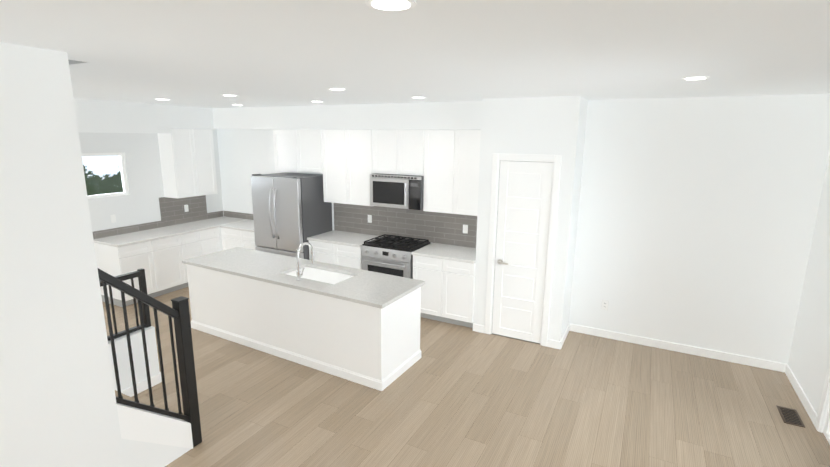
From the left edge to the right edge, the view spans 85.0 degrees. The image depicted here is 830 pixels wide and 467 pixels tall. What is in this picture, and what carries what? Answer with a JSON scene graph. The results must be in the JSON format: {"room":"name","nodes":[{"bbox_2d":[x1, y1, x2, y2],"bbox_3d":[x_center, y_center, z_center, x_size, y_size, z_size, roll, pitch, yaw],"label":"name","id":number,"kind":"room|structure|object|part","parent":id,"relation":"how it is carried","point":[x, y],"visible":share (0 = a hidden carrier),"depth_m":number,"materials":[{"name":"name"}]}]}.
{"room":"kitchen","nodes":[
{"label":"kitchen","id":0,"kind":"room"},
{"bbox_2d":[0,42,192,466],"bbox_3d":[-2.658,0.648,1.357,0.120,2.740,4.135,7,13,27],"label":"wall","id":1,"kind":"structure","parent":0,"point":[59,407],"depth_m":2.46,"materials":[{"name":"paint"}]},
{"bbox_2d":[108,326,159,390],"bbox_3d":[-2.590,1.182,4.102,0.120,0.560,0.467,7,13,27],"label":"wall","id":2,"kind":"structure","parent":0,"point":[123,361],"depth_m":4.09,"materials":[{"name":"paint"}]},
{"bbox_2d":[121,372,161,396],"bbox_3d":[-2.532,1.415,4.126,0.017,0.094,0.481,7,13,27],"label":"baseboard","id":3,"kind":"structure","parent":2,"relation":"attached to","point":[156,379],"depth_m":4.17,"materials":[{"name":"paint"}]},
{"bbox_2d":[74,99,213,132],"bbox_3d":[-5.050,-1.200,4.336,0.362,0.402,7.754,7,13,27],"label":"wall","id":4,"kind":"structure","parent":0,"point":[96,116],"depth_m":6.22,"materials":[{"name":"paint"}]},
{"bbox_2d":[84,128,223,229],"bbox_3d":[-5.283,-0.083,4.679,0.120,2.740,7.740,7,13,27],"label":"wall","id":5,"kind":"structure","parent":0,"point":[141,152],"depth_m":6.69,"materials":[{"name":"paint"}]},
{"bbox_2d":[82,153,128,198],"bbox_3d":[-4.364,-0.814,6.319,0.060,0.610,0.620,7,13,27],"label":"window","id":6,"kind":"structure","parent":5,"relation":"in","point":[123,173],"depth_m":6.45,"materials":[{"name":"paint"}]},
{"bbox_2d":[93,192,223,239],"bbox_3d":[-3.938,-0.337,7.114,0.014,0.464,2.184,7,13,27],"label":"backsplash","id":7,"kind":"structure","parent":5,"relation":"attached to","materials":[{"name":"tile"}]},
{"bbox_2d":[158,128,217,199],"bbox_3d":[-3.607,-1.131,7.221,0.337,1.050,0.720,7,13,27],"label":"upper cabinet","id":8,"kind":"object","parent":5,"relation":"attached to","point":[187,158],"depth_m":7.04,"materials":[{"name":"paint"}]},
{"bbox_2d":[210,101,481,129],"bbox_3d":[-1.122,-1.639,6.404,4.594,0.319,0.374,7,13,27],"label":"wall","id":9,"kind":"structure","parent":0,"point":[456,115],"depth_m":6.04,"materials":[{"name":"paint"}]},
{"bbox_2d":[0,0,829,107],"bbox_3d":[-1.583,-1.509,2.428,8.770,1.060,8.360,7,13,27],"label":"ceiling","id":10,"kind":"structure","parent":0,"point":[210,53],"depth_m":2.22,"materials":[{"name":"paint"}]},
{"bbox_2d":[328,88,345,89],"bbox_3d":[-0.707,-1.313,4.120,0.163,0.006,0.163,-2,12,-11],"label":"recessed light","id":11,"kind":"object","parent":10,"relation":"in","point":[328,88],"depth_m":4.08,"materials":[{"name":"paint"}]},
{"bbox_2d":[366,0,415,10],"bbox_3d":[-0.078,-0.746,1.473,0.163,0.006,0.163,1,12,3],"label":"recessed light","id":12,"kind":"object","parent":10,"relation":"in","point":[393,5],"depth_m":1.47,"materials":[{"name":"paint"}]},
{"bbox_2d":[682,76,709,79],"bbox_3d":[1.955,-1.080,3.154,0.163,0.006,0.163,5,13,21],"label":"recessed light","id":13,"kind":"object","parent":10,"relation":"in","point":[697,77],"depth_m":3.13,"materials":[{"name":"paint"}]},
{"bbox_2d":[102,287,829,466],"bbox_3d":[-1.618,1.748,3.118,8.770,0.120,8.360,7,13,27],"label":"floor","id":14,"kind":"structure","parent":0,"point":[454,395],"depth_m":3.96,"materials":[{"name":"brown wood"}]},
{"bbox_2d":[94,236,188,306],"bbox_3d":[-3.959,0.482,6.613,0.598,0.859,0.961,7,13,27],"label":"base cabinet","id":15,"kind":"object","parent":14,"relation":"on","point":[165,272],"depth_m":6.40,"materials":[{"name":"paint"}]},
{"bbox_2d":[94,216,244,247],"bbox_3d":[-3.667,-0.062,7.034,0.622,0.034,2.196,7,13,27],"label":"countertop","id":16,"kind":"structure","parent":15,"relation":"on","point":[194,225],"depth_m":6.73,"materials":[{"name":"white stone"}]},
{"bbox_2d":[98,268,201,446],"bbox_3d":[-2.873,0.483,2.117,1.196,2.743,3.915,7,13,27],"label":"railing","id":17,"kind":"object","parent":14,"relation":"on","point":[178,312],"depth_m":3.24,"materials":[{"name":"metal"}]},
{"bbox_3d":[-2.584,0.632,3.986,0.055,0.557,0.455,7,13,27],"label":"stair railing","id":18,"kind":"part","parent":17,"relation":"part of","materials":[{"name":"black metal"}]},
{"bbox_2d":[185,228,222,257],"bbox_3d":[-3.613,0.348,7.262,0.598,0.859,0.778,7,13,27],"label":"base cabinet","id":19,"kind":"object","parent":14,"relation":"on","point":[209,241],"depth_m":7.13,"materials":[{"name":"paint"}]},
{"bbox_2d":[221,229,255,249],"bbox_3d":[-2.608,0.315,7.468,0.895,0.859,0.598,7,13,27],"label":"base cabinet","id":20,"kind":"object","parent":14,"relation":"on","point":[231,238],"depth_m":7.20,"materials":[{"name":"paint"}]},
{"bbox_2d":[220,221,253,232],"bbox_3d":[-2.607,-0.121,7.363,0.900,0.034,0.623,7,13,27],"label":"countertop","id":21,"kind":"structure","parent":20,"relation":"on","point":[244,226],"depth_m":7.24,"materials":[{"name":"white stone"}]},
{"bbox_2d":[251,172,331,259],"bbox_3d":[-1.858,-0.013,6.859,0.885,1.767,0.810,7,13,27],"label":"refrigerator","id":22,"kind":"object","parent":14,"relation":"on","point":[292,212],"visible":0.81,"depth_m":6.51,"materials":[{"name":"silver metal"}]},
{"bbox_2d":[182,262,420,390],"bbox_3d":[-1.333,0.842,5.125,2.804,0.824,0.772,7,14,29],"label":"kitchen island","id":23,"kind":"object","parent":14,"relation":"on","point":[359,326],"depth_m":4.60,"materials":[{"name":"paint"}]},
{"bbox_2d":[182,247,424,309],"bbox_3d":[-1.330,0.422,5.032,2.844,0.035,0.804,7,14,29],"label":"island countertop","id":24,"kind":"structure","parent":23,"relation":"on","point":[367,288],"depth_m":4.78,"materials":[{"name":"white stone"}]},
{"bbox_2d":[294,242,313,281],"bbox_3d":[-1.127,0.281,4.714,0.109,0.378,0.257,7,14,29],"label":"faucet","id":25,"kind":"object","parent":24,"relation":"on","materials":[{"name":"silver metal"}]},
{"bbox_2d":[286,266,353,281],"bbox_3d":[-1.042,0.569,4.943,0.784,0.233,0.444,7,14,29],"label":"sink","id":26,"kind":"object","parent":24,"relation":"in","point":[316,272],"depth_m":4.99,"materials":[{"name":"white ceramic"}]},
{"bbox_2d":[309,237,380,268],"bbox_3d":[-0.999,0.505,6.651,0.905,0.859,0.598,7,13,27],"label":"base cabinet","id":27,"kind":"object","parent":14,"relation":"on","point":[342,255],"depth_m":6.31,"materials":[{"name":"paint"}]},
{"bbox_2d":[308,229,379,248],"bbox_3d":[-1.000,0.069,6.547,0.915,0.034,0.623,7,13,27],"label":"countertop","id":28,"kind":"structure","parent":27,"relation":"on","point":[337,236],"depth_m":6.46,"materials":[{"name":"white stone"}]},
{"bbox_2d":[361,234,430,278],"bbox_3d":[-0.267,0.561,6.223,0.782,0.941,0.651,7,13,27],"label":"range","id":29,"kind":"object","parent":14,"relation":"on","point":[389,254],"visible":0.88,"depth_m":5.97,"materials":[{"name":"silver metal"}]},
{"bbox_2d":[413,257,474,327],"bbox_3d":[0.471,0.679,5.904,0.831,0.859,0.598,7,13,27],"label":"base cabinet","id":30,"kind":"object","parent":14,"relation":"on","point":[447,293],"depth_m":5.62,"materials":[{"name":"paint"}]},
{"bbox_2d":[412,241,475,264],"bbox_3d":[0.468,0.242,5.802,0.836,0.034,0.623,7,13,27],"label":"countertop","id":31,"kind":"structure","parent":30,"relation":"on","point":[441,252],"depth_m":5.70,"materials":[{"name":"white stone"}]},
{"bbox_2d":[776,405,804,427],"bbox_3d":[3.226,1.569,3.893,0.140,0.008,0.280,7,13,27],"label":"floor vent","id":32,"kind":"object","parent":14,"relation":"in","point":[790,416],"visible":1,"depth_m":3.88,"materials":[{"name":"brown metal"}]},
{"bbox_2d":[216,94,829,362],"bbox_3d":[0.218,-0.356,6.243,8.410,2.740,0.120,7,13,27],"label":"wall","id":33,"kind":"structure","parent":0,"point":[700,222],"depth_m":4.78,"materials":[{"name":"paint"}]},
{"bbox_2d":[273,129,315,172],"bbox_3d":[-1.659,-1.245,6.797,0.915,0.611,0.328,7,13,27],"label":"upper cabinet","id":34,"kind":"object","parent":33,"relation":"attached to","point":[294,150],"depth_m":6.68,"materials":[{"name":"paint"}]},
{"bbox_2d":[316,130,383,208],"bbox_3d":[-0.879,-0.947,6.443,0.972,1.031,0.328,7,13,27],"label":"upper cabinet","id":35,"kind":"object","parent":33,"relation":"attached to","point":[344,157],"depth_m":6.32,"materials":[{"name":"paint"}]},
{"bbox_2d":[223,199,480,249],"bbox_3d":[-1.219,-0.290,6.941,4.966,0.500,0.014,7,13,27],"label":"backsplash","id":36,"kind":"structure","parent":33,"relation":"attached to","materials":[{"name":"tile"}]},
{"bbox_2d":[372,130,415,174],"bbox_3d":[-0.159,-1.085,6.031,0.770,0.575,0.328,7,13,27],"label":"upper cabinet","id":37,"kind":"object","parent":33,"relation":"attached to","point":[393,151],"depth_m":5.91,"materials":[{"name":"paint"}]},
{"bbox_2d":[370,173,423,209],"bbox_3d":[-0.194,-0.576,6.080,0.764,0.428,0.436,7,13,27],"label":"microwave","id":38,"kind":"object","parent":37,"relation":"attached to","point":[397,191],"visible":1,"depth_m":5.91,"materials":[{"name":"silver metal"}]},
{"bbox_2d":[416,130,480,216],"bbox_3d":[0.522,-0.782,5.732,0.892,1.031,0.328,7,13,27],"label":"upper cabinet","id":39,"kind":"object","parent":33,"relation":"attached to","point":[444,163],"depth_m":5.61,"materials":[{"name":"paint"}]},
{"bbox_2d":[601,300,608,309],"bbox_3d":[2.240,0.843,5.340,0.074,0.118,0.008,7,13,27],"label":"outlet","id":40,"kind":"object","parent":33,"relation":"attached to","point":[604,305],"visible":1,"depth_m":5.34,"materials":[{"name":"white plastic"}]},
{"bbox_2d":[570,324,784,371],"bbox_3d":[2.843,1.265,5.101,2.145,0.094,0.017,7,13,27],"label":"baseboard","id":41,"kind":"structure","parent":33,"relation":"attached to","point":[681,348],"depth_m":5.03,"materials":[{"name":"paint"}]},
{"bbox_2d":[473,96,583,343],"bbox_3d":[1.207,-0.102,5.090,1.035,2.740,0.100,7,13,27],"label":"wall","id":42,"kind":"structure","parent":0,"point":[523,125],"depth_m":4.89,"materials":[{"name":"paint"}]},
{"bbox_2d":[492,161,552,343],"bbox_3d":[1.201,0.228,5.138,0.586,2.071,0.035,7,13,27],"label":"pantry door","id":43,"kind":"structure","parent":42,"relation":"in","point":[524,200],"depth_m":5.11,"materials":[{"name":"paint"}]},
{"bbox_2d":[497,259,507,264],"bbox_3d":[1.010,0.336,5.209,0.142,0.064,0.057,7,13,27],"label":"door handle","id":44,"kind":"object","parent":43,"relation":"attached to","point":[500,261],"depth_m":5.20,"materials":[{"name":"silver metal"}]},
{"bbox_2d":[485,153,560,346],"bbox_3d":[1.207,0.188,5.142,0.740,2.149,0.114,7,13,27],"label":"door frame","id":45,"kind":"structure","parent":42,"relation":"attached to","point":[554,159],"depth_m":5.05,"materials":[{"name":"paint"}]},
{"bbox_2d":[564,98,587,332],"bbox_3d":[1.747,-0.105,5.130,0.115,2.740,0.450,7,13,27],"label":"wall","id":46,"kind":"structure","parent":0,"point":[583,125],"depth_m":5.18,"materials":[{"name":"paint"}]},
{"bbox_2d":[556,324,570,349],"bbox_3d":[1.752,1.205,5.326,0.042,0.094,0.574,7,13,27],"label":"baseboard","id":47,"kind":"structure","parent":46,"relation":"attached to","point":[559,344],"depth_m":5.20,"materials":[{"name":"paint"}]},
{"bbox_2d":[784,138,829,432],"bbox_3d":[2.068,0.785,0.946,0.120,2.740,7.740,7,13,27],"label":"wall","id":48,"kind":"structure","parent":0,"point":[809,348],"depth_m":4.11,"materials":[{"name":"paint"}]},
{"bbox_2d":[784,364,816,425],"bbox_3d":[3.552,1.467,4.179,0.017,0.094,0.995,7,13,27],"label":"baseboard","id":49,"kind":"structure","parent":48,"relation":"attached to","point":[799,391],"depth_m":4.13,"materials":[{"name":"paint"}]},
{"bbox_2d":[815,359,829,443],"bbox_3d":[2.916,0.750,2.646,0.114,2.119,1.990,7,13,27],"label":"door frame","id":50,"kind":"structure","parent":48,"relation":"in","point":[826,431],"depth_m":3.64,"materials":[{"name":"paint"}]},
{"label":"outside","id":51,"kind":"structure","parent":0,"visible":0},
{"bbox_2d":[82,155,122,195],"bbox_3d":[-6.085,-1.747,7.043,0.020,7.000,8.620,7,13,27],"label":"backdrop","id":52,"kind":"structure","parent":51,"point":[101,171],"depth_m":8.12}
]}

